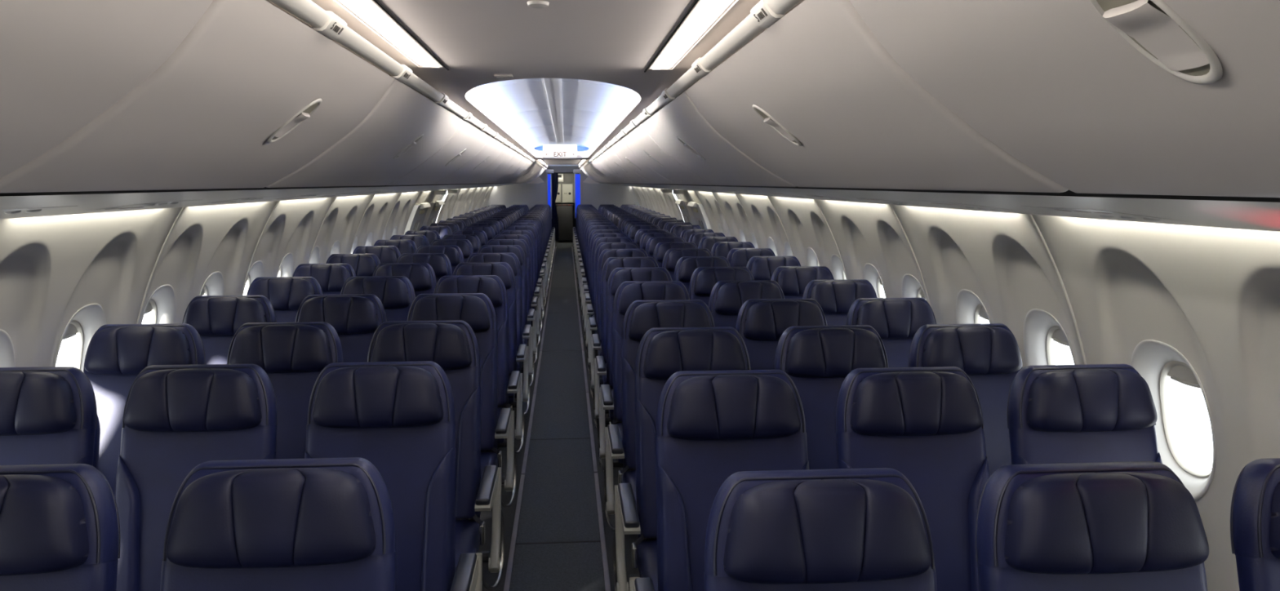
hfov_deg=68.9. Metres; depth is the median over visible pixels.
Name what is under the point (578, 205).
seat
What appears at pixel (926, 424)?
seat
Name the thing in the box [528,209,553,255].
seat
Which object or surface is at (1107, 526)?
seat
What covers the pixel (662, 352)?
seat
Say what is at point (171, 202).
unit
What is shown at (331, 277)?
seat
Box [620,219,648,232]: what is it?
seat
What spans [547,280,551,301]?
trim
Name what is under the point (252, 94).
bin
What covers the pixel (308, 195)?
unit
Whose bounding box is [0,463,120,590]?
seat
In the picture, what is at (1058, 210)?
reading lamp
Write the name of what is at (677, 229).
seat
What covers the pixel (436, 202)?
door
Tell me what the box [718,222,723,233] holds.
window
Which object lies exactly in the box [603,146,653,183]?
bin
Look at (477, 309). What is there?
seat
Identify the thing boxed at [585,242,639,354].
seat
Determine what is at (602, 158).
bin
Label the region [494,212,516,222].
seat
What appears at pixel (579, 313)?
trim
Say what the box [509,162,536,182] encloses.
bin
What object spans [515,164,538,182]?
bin
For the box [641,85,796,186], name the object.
bin
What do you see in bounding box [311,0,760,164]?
ceiling
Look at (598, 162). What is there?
bin
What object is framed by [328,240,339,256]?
window
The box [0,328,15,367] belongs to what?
window
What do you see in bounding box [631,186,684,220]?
wall
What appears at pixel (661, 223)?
seat
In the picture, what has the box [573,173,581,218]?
light panel
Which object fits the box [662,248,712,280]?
seat
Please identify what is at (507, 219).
seat
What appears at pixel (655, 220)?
seat
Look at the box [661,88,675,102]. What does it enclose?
placard
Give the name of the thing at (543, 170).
bin
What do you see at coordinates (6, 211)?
unit
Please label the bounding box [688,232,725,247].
seat
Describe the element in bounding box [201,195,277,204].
unit
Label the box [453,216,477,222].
seat
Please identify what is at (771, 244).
window
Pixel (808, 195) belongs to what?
unit
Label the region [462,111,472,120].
placard
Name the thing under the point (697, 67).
placard
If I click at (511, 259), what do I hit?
seat
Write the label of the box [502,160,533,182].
bin
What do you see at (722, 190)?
unit
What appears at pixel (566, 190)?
oven unit
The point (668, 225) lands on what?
seat
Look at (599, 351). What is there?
seat cushion
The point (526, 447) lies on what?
trim
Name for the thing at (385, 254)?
seat
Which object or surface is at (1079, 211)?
reading lamp
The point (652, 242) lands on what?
seat
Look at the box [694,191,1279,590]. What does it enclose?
wall
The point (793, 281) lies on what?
seat
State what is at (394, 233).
window
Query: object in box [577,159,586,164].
recessed light
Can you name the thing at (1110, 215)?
unit
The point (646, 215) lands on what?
seat
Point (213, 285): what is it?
window
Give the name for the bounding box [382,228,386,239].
window
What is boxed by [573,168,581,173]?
pod
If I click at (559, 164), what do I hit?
ceiling
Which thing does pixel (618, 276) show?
seat
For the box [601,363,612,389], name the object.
seat cushion
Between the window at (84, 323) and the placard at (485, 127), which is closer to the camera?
the window at (84, 323)
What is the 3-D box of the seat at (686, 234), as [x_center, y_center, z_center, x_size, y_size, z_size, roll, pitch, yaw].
[0.695,-0.154,10.567,0.520,1.165,0.725,-1,7,-5]
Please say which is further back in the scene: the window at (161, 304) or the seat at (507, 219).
the seat at (507, 219)
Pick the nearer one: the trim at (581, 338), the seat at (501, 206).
the trim at (581, 338)
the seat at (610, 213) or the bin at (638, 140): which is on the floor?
the seat at (610, 213)
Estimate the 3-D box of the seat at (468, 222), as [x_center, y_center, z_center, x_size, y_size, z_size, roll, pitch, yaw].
[-2.716,-0.552,13.841,0.520,1.165,0.725,-1,7,-5]
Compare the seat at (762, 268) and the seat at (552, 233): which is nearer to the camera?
the seat at (762, 268)
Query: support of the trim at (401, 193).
attached to the wall at (52, 267)
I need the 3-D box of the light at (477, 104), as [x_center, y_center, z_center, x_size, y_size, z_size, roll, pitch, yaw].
[-0.742,-1.457,8.656,0.940,0.100,9.200,-1,7,-5]
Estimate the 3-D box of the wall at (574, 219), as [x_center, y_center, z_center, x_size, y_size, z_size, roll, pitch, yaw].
[-2.216,-2.659,27.213,1.600,2.100,0.050,-1,7,-5]
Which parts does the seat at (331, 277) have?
backrest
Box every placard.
[313,10,346,39]
[391,64,412,82]
[434,93,448,106]
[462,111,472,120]
[479,123,487,131]
[630,119,639,128]
[642,106,653,117]
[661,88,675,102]
[691,57,711,76]
[750,0,784,27]
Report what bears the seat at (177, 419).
on the floor
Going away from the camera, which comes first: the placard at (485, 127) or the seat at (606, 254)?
the placard at (485, 127)
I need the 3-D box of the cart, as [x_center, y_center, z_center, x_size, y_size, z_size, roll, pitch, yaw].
[-2.134,-2.054,26.503,0.500,1.070,0.435,-1,7,-5]
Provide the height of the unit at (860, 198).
0.036 m
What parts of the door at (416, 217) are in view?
hatch panel, handle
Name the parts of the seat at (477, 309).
backrest, armrest, frame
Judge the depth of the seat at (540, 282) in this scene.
10.49 m
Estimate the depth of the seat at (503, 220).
14.04 m
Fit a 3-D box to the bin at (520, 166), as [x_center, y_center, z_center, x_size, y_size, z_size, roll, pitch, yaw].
[-2.005,-1.681,11.390,1.235,0.616,1.593,-1,7,-5]
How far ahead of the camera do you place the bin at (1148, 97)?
0.99 m
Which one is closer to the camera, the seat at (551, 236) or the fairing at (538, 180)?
the seat at (551, 236)
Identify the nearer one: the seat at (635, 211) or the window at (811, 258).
the window at (811, 258)
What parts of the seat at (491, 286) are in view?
backrest, armrest, frame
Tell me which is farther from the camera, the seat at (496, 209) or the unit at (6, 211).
the seat at (496, 209)
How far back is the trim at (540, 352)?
8.29 m
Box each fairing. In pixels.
[526,176,543,183]
[582,176,599,183]
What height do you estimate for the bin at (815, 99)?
0.616 m
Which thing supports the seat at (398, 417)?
on the floor
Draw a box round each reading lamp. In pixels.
[1053,208,1071,212]
[1073,210,1091,213]
[1093,211,1112,214]
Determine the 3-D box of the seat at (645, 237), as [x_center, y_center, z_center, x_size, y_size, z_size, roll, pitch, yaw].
[0.232,-0.057,9.774,0.520,1.165,0.725,-1,7,-5]
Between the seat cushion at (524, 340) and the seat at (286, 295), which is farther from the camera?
the seat cushion at (524, 340)
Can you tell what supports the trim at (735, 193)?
attached to the wall at (1211, 295)
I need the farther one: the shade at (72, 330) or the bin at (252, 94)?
the shade at (72, 330)
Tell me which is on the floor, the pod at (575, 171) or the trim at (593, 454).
the trim at (593, 454)
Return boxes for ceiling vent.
[493,74,513,78]
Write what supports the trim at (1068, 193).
attached to the wall
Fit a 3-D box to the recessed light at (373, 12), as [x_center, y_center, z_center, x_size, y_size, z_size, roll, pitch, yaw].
[-0.462,-0.432,0.658,0.090,0.008,4.580,-1,7,-5]
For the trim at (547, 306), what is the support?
on the floor
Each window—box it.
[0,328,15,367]
[53,303,106,372]
[140,284,175,324]
[199,271,224,295]
[244,260,263,295]
[276,253,293,276]
[309,245,319,263]
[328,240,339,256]
[351,235,358,253]
[364,231,373,245]
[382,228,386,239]
[391,225,397,235]
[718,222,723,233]
[739,228,746,241]
[751,232,757,248]
[767,236,777,256]
[784,241,792,256]
[806,247,819,266]
[831,253,846,279]
[863,262,886,297]
[901,274,927,301]
[955,288,991,324]
[1022,308,1075,365]
[1129,339,1215,500]
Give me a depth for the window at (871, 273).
5.81 m
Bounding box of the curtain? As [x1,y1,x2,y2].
[551,172,559,240]
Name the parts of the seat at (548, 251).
frame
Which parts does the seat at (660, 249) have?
backrest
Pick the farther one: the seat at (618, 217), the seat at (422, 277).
the seat at (618, 217)
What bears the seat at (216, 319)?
on the floor
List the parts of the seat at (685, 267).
backrest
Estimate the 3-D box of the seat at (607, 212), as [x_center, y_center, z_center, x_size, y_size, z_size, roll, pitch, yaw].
[-0.441,-1.081,18.183,0.520,1.165,0.725,-1,7,-5]
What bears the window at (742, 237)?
in the wall at (1211, 295)
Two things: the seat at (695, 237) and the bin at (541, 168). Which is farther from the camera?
the bin at (541, 168)
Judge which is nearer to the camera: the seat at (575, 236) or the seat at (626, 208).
the seat at (575, 236)
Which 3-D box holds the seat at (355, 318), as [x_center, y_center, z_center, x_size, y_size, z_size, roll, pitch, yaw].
[-1.426,0.610,4.295,0.520,1.165,0.725,-1,7,-5]
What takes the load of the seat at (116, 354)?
on the floor
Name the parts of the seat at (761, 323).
backrest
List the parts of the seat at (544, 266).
frame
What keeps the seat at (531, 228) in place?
on the floor
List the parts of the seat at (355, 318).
backrest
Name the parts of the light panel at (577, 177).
edge trim, edge trim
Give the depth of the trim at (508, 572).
4.47 m
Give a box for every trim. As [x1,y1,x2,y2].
[0,182,509,195]
[0,182,523,218]
[136,207,184,324]
[241,200,279,295]
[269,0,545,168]
[307,196,337,263]
[349,194,374,253]
[381,192,401,239]
[503,474,524,590]
[521,393,536,474]
[533,351,542,393]
[539,337,543,351]
[542,301,548,337]
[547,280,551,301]
[574,280,578,300]
[577,300,582,337]
[580,337,583,350]
[581,0,801,168]
[582,350,588,392]
[586,392,597,472]
[594,472,610,590]
[604,182,1279,231]
[615,182,1279,202]
[711,191,731,235]
[735,193,758,248]
[767,195,793,256]
[813,199,847,279]
[888,204,931,306]
[1028,213,1086,364]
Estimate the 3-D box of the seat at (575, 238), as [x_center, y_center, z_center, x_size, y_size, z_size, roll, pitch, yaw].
[-0.992,-1.076,18.139,0.567,1.165,0.725,-1,7,-5]
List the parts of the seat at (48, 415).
backrest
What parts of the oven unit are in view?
door, door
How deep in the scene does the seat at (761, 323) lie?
4.27 m
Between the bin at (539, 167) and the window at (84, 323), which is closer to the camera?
the window at (84, 323)
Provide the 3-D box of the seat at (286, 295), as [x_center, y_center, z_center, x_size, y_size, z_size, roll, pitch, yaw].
[-2.020,0.508,5.135,0.520,1.165,0.725,-1,7,-5]
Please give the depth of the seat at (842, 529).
1.67 m
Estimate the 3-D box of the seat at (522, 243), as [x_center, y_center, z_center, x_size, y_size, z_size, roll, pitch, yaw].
[-1.222,0.076,8.683,0.566,1.165,0.725,-1,7,-5]
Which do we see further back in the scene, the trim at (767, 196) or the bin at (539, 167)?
the bin at (539, 167)
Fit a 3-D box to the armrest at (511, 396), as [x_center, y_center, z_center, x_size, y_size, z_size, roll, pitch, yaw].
[-1.030,0.599,6.006,0.452,0.119,0.490,-1,7,-5]
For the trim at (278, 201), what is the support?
attached to the wall at (52, 267)
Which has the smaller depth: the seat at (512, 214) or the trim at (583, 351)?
the trim at (583, 351)
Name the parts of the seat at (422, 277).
backrest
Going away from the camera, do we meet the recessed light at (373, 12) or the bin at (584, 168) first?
the recessed light at (373, 12)
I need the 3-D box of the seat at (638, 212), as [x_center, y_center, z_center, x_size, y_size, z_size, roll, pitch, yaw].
[0.149,-0.986,17.397,0.520,1.165,0.725,-1,7,-5]
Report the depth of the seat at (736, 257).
7.59 m
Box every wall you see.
[0,191,422,367]
[435,186,493,222]
[485,165,639,209]
[555,172,578,231]
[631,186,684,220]
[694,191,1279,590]
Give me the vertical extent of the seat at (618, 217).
1.165 m
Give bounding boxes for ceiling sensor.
[526,0,549,8]
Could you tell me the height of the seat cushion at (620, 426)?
0.119 m
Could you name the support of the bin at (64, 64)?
attached to the wall
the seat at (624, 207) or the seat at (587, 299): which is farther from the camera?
the seat at (624, 207)
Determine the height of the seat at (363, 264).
1.165 m
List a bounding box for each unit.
[0,205,77,215]
[84,200,197,211]
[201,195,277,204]
[269,193,327,199]
[313,191,360,197]
[349,190,389,195]
[376,189,408,193]
[393,188,423,192]
[555,173,577,203]
[706,189,730,192]
[722,190,753,194]
[739,191,778,195]
[760,191,808,197]
[799,194,855,200]
[844,196,919,204]
[910,200,1018,211]
[1021,205,1193,222]
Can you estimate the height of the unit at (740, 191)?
0.036 m
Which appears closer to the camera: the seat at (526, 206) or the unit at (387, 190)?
the unit at (387, 190)
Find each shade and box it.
[63,324,77,337]
[145,302,152,311]
[978,306,987,317]
[1051,328,1067,343]
[1167,364,1199,385]
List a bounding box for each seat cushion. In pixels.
[454,519,479,573]
[480,451,497,480]
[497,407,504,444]
[508,351,522,375]
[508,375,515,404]
[522,338,527,344]
[597,343,606,363]
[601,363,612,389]
[608,388,613,420]
[616,422,622,463]
[622,469,636,507]
[636,538,657,590]
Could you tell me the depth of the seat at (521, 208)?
19.83 m
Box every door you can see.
[404,190,446,234]
[421,189,457,226]
[662,189,697,225]
[672,190,711,229]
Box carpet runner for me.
[509,243,604,590]
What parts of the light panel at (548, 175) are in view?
edge trim, edge trim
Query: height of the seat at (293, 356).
1.165 m
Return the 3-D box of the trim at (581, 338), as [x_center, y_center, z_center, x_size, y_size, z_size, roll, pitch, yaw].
[-0.607,0.511,9.826,0.022,0.010,0.780,-1,7,-5]
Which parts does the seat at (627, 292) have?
frame, armrest, backrest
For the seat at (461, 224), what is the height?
1.165 m
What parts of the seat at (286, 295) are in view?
backrest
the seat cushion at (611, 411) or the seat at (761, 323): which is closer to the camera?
the seat at (761, 323)
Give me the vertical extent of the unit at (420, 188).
0.036 m
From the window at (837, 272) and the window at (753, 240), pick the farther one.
the window at (753, 240)
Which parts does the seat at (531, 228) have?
backrest, frame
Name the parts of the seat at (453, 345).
backrest, armrest, frame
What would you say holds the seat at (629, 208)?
on the floor
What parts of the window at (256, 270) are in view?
frame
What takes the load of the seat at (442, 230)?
on the floor
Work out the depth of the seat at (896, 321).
4.30 m
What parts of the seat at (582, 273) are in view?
frame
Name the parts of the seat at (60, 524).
backrest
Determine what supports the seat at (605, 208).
on the floor
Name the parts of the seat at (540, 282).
frame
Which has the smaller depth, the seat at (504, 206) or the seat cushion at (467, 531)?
the seat cushion at (467, 531)
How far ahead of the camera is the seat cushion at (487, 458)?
4.33 m
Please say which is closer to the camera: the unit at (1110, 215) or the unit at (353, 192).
the unit at (1110, 215)
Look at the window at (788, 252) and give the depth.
7.93 m
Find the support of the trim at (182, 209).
attached to the wall at (52, 267)
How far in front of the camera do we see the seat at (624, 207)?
21.68 m
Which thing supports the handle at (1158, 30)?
on the bin at (1148, 97)
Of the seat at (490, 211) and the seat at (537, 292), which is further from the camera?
the seat at (490, 211)
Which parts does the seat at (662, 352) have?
frame, armrest, backrest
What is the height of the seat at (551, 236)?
1.165 m
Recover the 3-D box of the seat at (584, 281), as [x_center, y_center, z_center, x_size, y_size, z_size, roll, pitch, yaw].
[-0.380,-0.143,10.482,0.567,1.165,0.725,-1,7,-5]
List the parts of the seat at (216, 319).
backrest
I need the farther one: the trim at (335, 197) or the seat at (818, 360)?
the trim at (335, 197)
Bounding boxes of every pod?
[545,168,554,173]
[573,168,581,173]
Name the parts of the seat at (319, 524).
backrest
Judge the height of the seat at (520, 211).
1.165 m
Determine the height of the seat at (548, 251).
1.165 m
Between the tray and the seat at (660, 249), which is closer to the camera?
the seat at (660, 249)
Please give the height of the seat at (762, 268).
1.165 m
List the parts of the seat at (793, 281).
backrest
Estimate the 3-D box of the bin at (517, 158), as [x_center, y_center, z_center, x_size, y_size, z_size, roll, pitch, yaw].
[-1.879,-1.489,9.812,1.235,0.616,1.593,-1,7,-5]
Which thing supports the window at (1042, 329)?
in the wall at (1211, 295)
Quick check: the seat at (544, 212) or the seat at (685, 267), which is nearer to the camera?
the seat at (685, 267)
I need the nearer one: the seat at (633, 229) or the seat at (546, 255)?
the seat at (633, 229)
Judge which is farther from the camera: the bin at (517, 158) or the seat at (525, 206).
the seat at (525, 206)
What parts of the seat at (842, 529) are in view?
backrest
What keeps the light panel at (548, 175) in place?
attached to the wall at (531, 195)
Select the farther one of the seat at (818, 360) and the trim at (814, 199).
the trim at (814, 199)
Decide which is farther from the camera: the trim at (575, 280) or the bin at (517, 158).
the trim at (575, 280)
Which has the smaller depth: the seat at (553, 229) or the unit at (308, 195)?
the unit at (308, 195)
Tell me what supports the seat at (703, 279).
on the floor
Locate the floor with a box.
[457,240,646,590]
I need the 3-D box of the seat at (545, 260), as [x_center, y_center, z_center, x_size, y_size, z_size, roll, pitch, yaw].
[-1.575,-0.462,13.098,0.566,1.165,0.725,-1,7,-5]
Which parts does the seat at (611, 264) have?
frame, armrest, backrest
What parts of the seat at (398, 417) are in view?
backrest, armrest, frame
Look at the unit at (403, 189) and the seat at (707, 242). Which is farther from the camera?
the seat at (707, 242)
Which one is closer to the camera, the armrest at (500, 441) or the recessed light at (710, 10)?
the recessed light at (710, 10)
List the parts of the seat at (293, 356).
backrest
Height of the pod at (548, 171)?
0.090 m
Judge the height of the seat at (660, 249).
1.165 m
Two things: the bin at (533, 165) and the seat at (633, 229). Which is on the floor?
the seat at (633, 229)
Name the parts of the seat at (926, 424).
backrest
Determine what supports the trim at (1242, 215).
attached to the wall
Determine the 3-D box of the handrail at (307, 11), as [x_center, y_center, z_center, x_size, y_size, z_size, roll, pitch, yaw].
[-1.277,-1.547,10.169,0.032,0.028,23.900,-1,7,-5]
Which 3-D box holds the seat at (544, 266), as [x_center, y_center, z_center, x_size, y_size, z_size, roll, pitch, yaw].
[-1.509,-0.361,12.271,0.566,1.165,0.725,-1,7,-5]
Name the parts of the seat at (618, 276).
frame, armrest, backrest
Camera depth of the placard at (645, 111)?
4.08 m
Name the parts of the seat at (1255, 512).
backrest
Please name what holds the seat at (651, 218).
on the floor
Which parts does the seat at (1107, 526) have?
backrest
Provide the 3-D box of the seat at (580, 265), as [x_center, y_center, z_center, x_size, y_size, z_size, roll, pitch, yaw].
[-0.529,-0.371,12.348,0.567,1.165,0.725,-1,7,-5]
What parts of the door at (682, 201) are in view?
handle, hatch panel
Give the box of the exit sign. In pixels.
[542,144,577,157]
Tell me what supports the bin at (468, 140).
attached to the wall
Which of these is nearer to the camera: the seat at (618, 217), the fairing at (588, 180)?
the seat at (618, 217)
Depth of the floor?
4.92 m
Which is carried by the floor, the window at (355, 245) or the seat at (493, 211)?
the seat at (493, 211)
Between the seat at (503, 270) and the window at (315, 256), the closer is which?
the seat at (503, 270)
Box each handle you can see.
[755,108,796,142]
[1096,0,1210,75]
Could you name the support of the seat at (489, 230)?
on the floor
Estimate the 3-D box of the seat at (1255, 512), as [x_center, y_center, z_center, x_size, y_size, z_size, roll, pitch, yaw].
[1.412,0.937,1.611,0.520,1.165,0.725,-1,7,-5]
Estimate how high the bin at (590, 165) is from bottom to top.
0.616 m
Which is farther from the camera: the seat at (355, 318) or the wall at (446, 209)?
the wall at (446, 209)
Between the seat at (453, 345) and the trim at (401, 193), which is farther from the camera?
the trim at (401, 193)
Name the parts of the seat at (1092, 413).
backrest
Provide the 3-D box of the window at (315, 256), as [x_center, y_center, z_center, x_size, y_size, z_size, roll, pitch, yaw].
[-2.591,-0.134,7.262,0.167,0.504,0.404,-1,7,-5]
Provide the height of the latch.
0.084 m
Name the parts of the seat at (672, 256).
backrest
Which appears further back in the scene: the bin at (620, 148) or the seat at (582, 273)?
the seat at (582, 273)
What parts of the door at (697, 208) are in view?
handle, hatch panel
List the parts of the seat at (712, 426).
frame, backrest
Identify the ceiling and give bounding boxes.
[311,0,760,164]
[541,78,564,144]
[547,164,578,165]
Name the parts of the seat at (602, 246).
frame, armrest, backrest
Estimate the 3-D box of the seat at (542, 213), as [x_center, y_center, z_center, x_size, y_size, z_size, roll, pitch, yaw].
[-1.840,-0.865,16.407,0.566,1.165,0.725,-1,7,-5]
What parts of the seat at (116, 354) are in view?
backrest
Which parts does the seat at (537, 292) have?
backrest, armrest, frame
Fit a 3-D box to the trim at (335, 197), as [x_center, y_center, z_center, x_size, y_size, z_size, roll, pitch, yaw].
[-2.378,0.021,6.937,0.354,1.580,0.016,-1,7,-5]
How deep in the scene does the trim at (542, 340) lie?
9.75 m
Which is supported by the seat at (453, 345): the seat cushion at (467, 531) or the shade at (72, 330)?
the seat cushion at (467, 531)
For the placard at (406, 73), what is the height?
0.038 m
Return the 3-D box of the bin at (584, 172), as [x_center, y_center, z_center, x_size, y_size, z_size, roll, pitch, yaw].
[-0.685,-2.856,21.038,1.235,0.616,1.564,-1,7,-5]
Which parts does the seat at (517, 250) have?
backrest, armrest, frame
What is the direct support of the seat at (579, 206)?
on the floor
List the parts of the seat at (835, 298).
backrest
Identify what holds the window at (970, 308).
in the wall at (1211, 295)
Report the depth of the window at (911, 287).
5.13 m
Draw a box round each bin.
[0,0,213,177]
[0,0,395,192]
[266,73,463,187]
[386,117,489,185]
[432,133,506,184]
[462,144,516,183]
[479,151,523,183]
[491,155,528,183]
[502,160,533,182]
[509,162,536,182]
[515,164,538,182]
[520,165,541,182]
[523,167,542,182]
[526,168,544,182]
[582,167,602,182]
[582,168,599,182]
[584,166,605,182]
[586,164,609,182]
[588,161,613,182]
[591,160,620,182]
[593,157,627,182]
[597,152,639,183]
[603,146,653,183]
[610,137,676,184]
[622,120,714,185]
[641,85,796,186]
[684,0,1068,192]
[849,0,1279,197]
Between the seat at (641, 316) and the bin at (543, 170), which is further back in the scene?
the bin at (543, 170)
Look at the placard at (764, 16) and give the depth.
1.68 m
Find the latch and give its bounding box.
[271,102,318,139]
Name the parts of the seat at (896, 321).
backrest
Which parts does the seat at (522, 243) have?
backrest, armrest, frame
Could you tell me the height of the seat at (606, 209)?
1.165 m
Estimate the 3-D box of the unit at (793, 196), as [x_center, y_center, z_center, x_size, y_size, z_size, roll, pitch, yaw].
[0.877,-0.597,5.535,0.259,0.036,0.340,-1,7,-5]
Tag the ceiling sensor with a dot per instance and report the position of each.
(535, 3)
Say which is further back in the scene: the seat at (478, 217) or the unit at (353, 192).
the seat at (478, 217)
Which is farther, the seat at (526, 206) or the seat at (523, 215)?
the seat at (526, 206)
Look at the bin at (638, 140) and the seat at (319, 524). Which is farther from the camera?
the bin at (638, 140)
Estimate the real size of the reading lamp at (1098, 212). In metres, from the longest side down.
0.044 x 0.043 x 0.007 m
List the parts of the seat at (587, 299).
frame, armrest, backrest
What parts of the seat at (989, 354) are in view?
backrest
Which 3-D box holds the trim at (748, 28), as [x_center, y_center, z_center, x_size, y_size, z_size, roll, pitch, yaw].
[-0.452,-1.555,10.234,0.032,0.028,23.900,-1,7,-5]
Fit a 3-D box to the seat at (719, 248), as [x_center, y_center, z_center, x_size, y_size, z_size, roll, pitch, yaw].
[0.878,0.125,8.281,0.520,1.165,0.725,-1,7,-5]
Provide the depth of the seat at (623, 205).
22.53 m
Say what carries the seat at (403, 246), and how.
on the floor
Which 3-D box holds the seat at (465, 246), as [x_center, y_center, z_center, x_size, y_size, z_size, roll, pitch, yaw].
[-1.774,0.081,8.640,0.520,1.165,0.725,-1,7,-5]
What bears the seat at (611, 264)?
on the floor
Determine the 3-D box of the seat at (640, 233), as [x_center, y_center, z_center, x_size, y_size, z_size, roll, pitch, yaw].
[0.172,-0.149,10.526,0.520,1.165,0.725,-1,7,-5]
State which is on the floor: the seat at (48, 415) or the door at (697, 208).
the seat at (48, 415)
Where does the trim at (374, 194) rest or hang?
attached to the wall at (52, 267)
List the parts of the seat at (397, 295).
backrest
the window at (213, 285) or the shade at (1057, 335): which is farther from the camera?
the window at (213, 285)
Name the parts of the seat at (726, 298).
backrest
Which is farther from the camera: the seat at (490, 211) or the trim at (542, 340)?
the seat at (490, 211)
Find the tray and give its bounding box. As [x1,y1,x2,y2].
[555,204,573,205]
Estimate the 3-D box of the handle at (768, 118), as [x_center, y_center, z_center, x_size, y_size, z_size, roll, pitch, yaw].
[0.330,-0.410,2.255,0.103,0.084,0.072,-1,7,-5]
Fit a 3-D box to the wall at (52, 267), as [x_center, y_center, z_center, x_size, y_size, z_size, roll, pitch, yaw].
[-2.374,0.029,6.938,0.381,1.665,8.310,-1,7,-5]
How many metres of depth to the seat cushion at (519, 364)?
6.69 m
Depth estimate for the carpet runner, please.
5.45 m
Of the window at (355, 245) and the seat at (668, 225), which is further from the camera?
the seat at (668, 225)
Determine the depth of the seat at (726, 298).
5.08 m
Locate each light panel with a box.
[546,173,551,212]
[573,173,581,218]
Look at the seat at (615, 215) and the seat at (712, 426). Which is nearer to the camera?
the seat at (712, 426)
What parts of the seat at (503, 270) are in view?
backrest, armrest, frame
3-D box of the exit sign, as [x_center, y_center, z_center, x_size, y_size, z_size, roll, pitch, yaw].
[-1.182,-2.137,13.781,0.500,0.190,0.083,-1,7,-5]
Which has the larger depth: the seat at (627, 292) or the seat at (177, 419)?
the seat at (627, 292)
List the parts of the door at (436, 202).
hatch panel, handle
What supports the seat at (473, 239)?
on the floor
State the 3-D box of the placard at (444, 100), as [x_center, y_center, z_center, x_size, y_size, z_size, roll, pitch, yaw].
[-0.741,-0.733,3.489,0.039,0.038,0.110,-1,7,-5]
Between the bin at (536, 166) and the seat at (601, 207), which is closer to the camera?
the bin at (536, 166)
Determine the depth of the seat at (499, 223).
13.21 m
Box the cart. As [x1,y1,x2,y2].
[555,204,573,242]
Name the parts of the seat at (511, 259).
backrest, armrest, frame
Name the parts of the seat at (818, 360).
backrest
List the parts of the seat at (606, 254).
frame, armrest, backrest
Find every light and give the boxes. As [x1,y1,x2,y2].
[328,0,448,70]
[453,87,652,156]
[536,159,546,164]
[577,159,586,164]
[644,0,743,71]
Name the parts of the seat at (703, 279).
backrest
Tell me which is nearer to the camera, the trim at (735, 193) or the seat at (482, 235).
the trim at (735, 193)
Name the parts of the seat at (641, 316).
frame, armrest, backrest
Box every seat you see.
[0,366,97,466]
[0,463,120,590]
[83,323,205,494]
[114,364,277,590]
[160,457,395,590]
[182,295,276,364]
[226,321,343,459]
[246,276,322,322]
[292,263,355,294]
[295,293,386,362]
[304,360,482,590]
[325,253,380,276]
[340,275,415,320]
[352,245,400,263]
[367,320,504,590]
[373,240,417,254]
[373,262,436,297]
[389,235,429,248]
[396,253,452,283]
[404,230,440,245]
[407,293,516,520]
[415,245,464,275]
[419,226,452,239]
[430,222,459,232]
[430,239,474,262]
[433,275,524,453]
[438,220,466,230]
[441,234,481,253]
[445,217,471,226]
[451,230,488,245]
[452,262,529,448]
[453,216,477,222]
[458,214,481,220]
[462,226,495,241]
[463,213,485,218]
[466,253,533,386]
[468,211,489,217]
[469,222,500,235]
[473,209,493,215]
[475,220,504,231]
[477,208,496,213]
[477,244,537,364]
[480,207,498,212]
[480,217,507,230]
[484,206,502,211]
[485,216,511,226]
[486,239,540,346]
[488,205,504,209]
[489,213,513,223]
[490,204,506,208]
[493,234,542,331]
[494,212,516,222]
[497,211,518,219]
[499,230,544,319]
[500,209,520,217]
[503,208,522,216]
[505,225,546,306]
[506,207,524,214]
[508,206,525,213]
[510,222,547,297]
[511,205,527,212]
[512,204,528,211]
[513,220,548,288]
[516,217,549,283]
[519,216,550,278]
[521,213,551,273]
[524,212,551,268]
[526,211,552,263]
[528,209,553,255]
[529,208,553,257]
[530,207,554,253]
[533,205,555,248]
[533,206,554,243]
[534,204,555,238]
[573,204,592,229]
[573,205,593,240]
[573,206,594,249]
[573,207,595,237]
[573,208,596,256]
[574,209,598,245]
[574,210,599,262]
[575,212,601,259]
[575,213,603,270]
[576,215,606,276]
[577,217,608,283]
[577,219,610,289]
[578,222,614,296]
[579,225,618,303]
[580,229,622,316]
[582,232,627,328]
[582,236,633,339]
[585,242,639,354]
[586,248,648,373]
[589,257,658,399]
[593,267,672,470]
[597,280,689,472]
[599,205,616,212]
[600,206,617,213]
[602,207,619,215]
[604,208,622,216]
[604,299,715,539]
[605,209,625,217]
[607,210,627,220]
[609,212,631,222]
[612,213,635,224]
[613,326,750,590]
[614,215,639,226]
[617,217,643,229]
[620,204,635,208]
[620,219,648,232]
[622,205,638,209]
[623,222,653,235]
[624,206,641,210]
[626,207,644,212]
[627,225,660,242]
[629,369,808,590]
[630,208,648,213]
[632,209,651,215]
[634,229,668,246]
[635,210,655,217]
[639,212,660,218]
[639,232,676,250]
[643,213,665,220]
[644,236,686,257]
[647,215,671,222]
[652,217,676,225]
[653,242,697,267]
[657,219,684,229]
[662,222,692,232]
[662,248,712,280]
[670,225,701,236]
[673,256,730,293]
[680,229,714,242]
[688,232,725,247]
[688,266,754,306]
[697,236,737,252]
[703,467,937,590]
[708,280,784,328]
[711,241,755,258]
[726,248,775,266]
[735,298,826,369]
[746,256,800,279]
[770,266,834,298]
[774,324,888,469]
[802,279,877,325]
[835,366,990,590]
[845,297,936,367]
[908,323,1022,475]
[974,461,1208,590]
[1007,364,1162,464]
[1230,457,1279,590]
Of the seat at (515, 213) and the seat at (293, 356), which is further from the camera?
the seat at (515, 213)
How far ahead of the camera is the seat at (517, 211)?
18.18 m

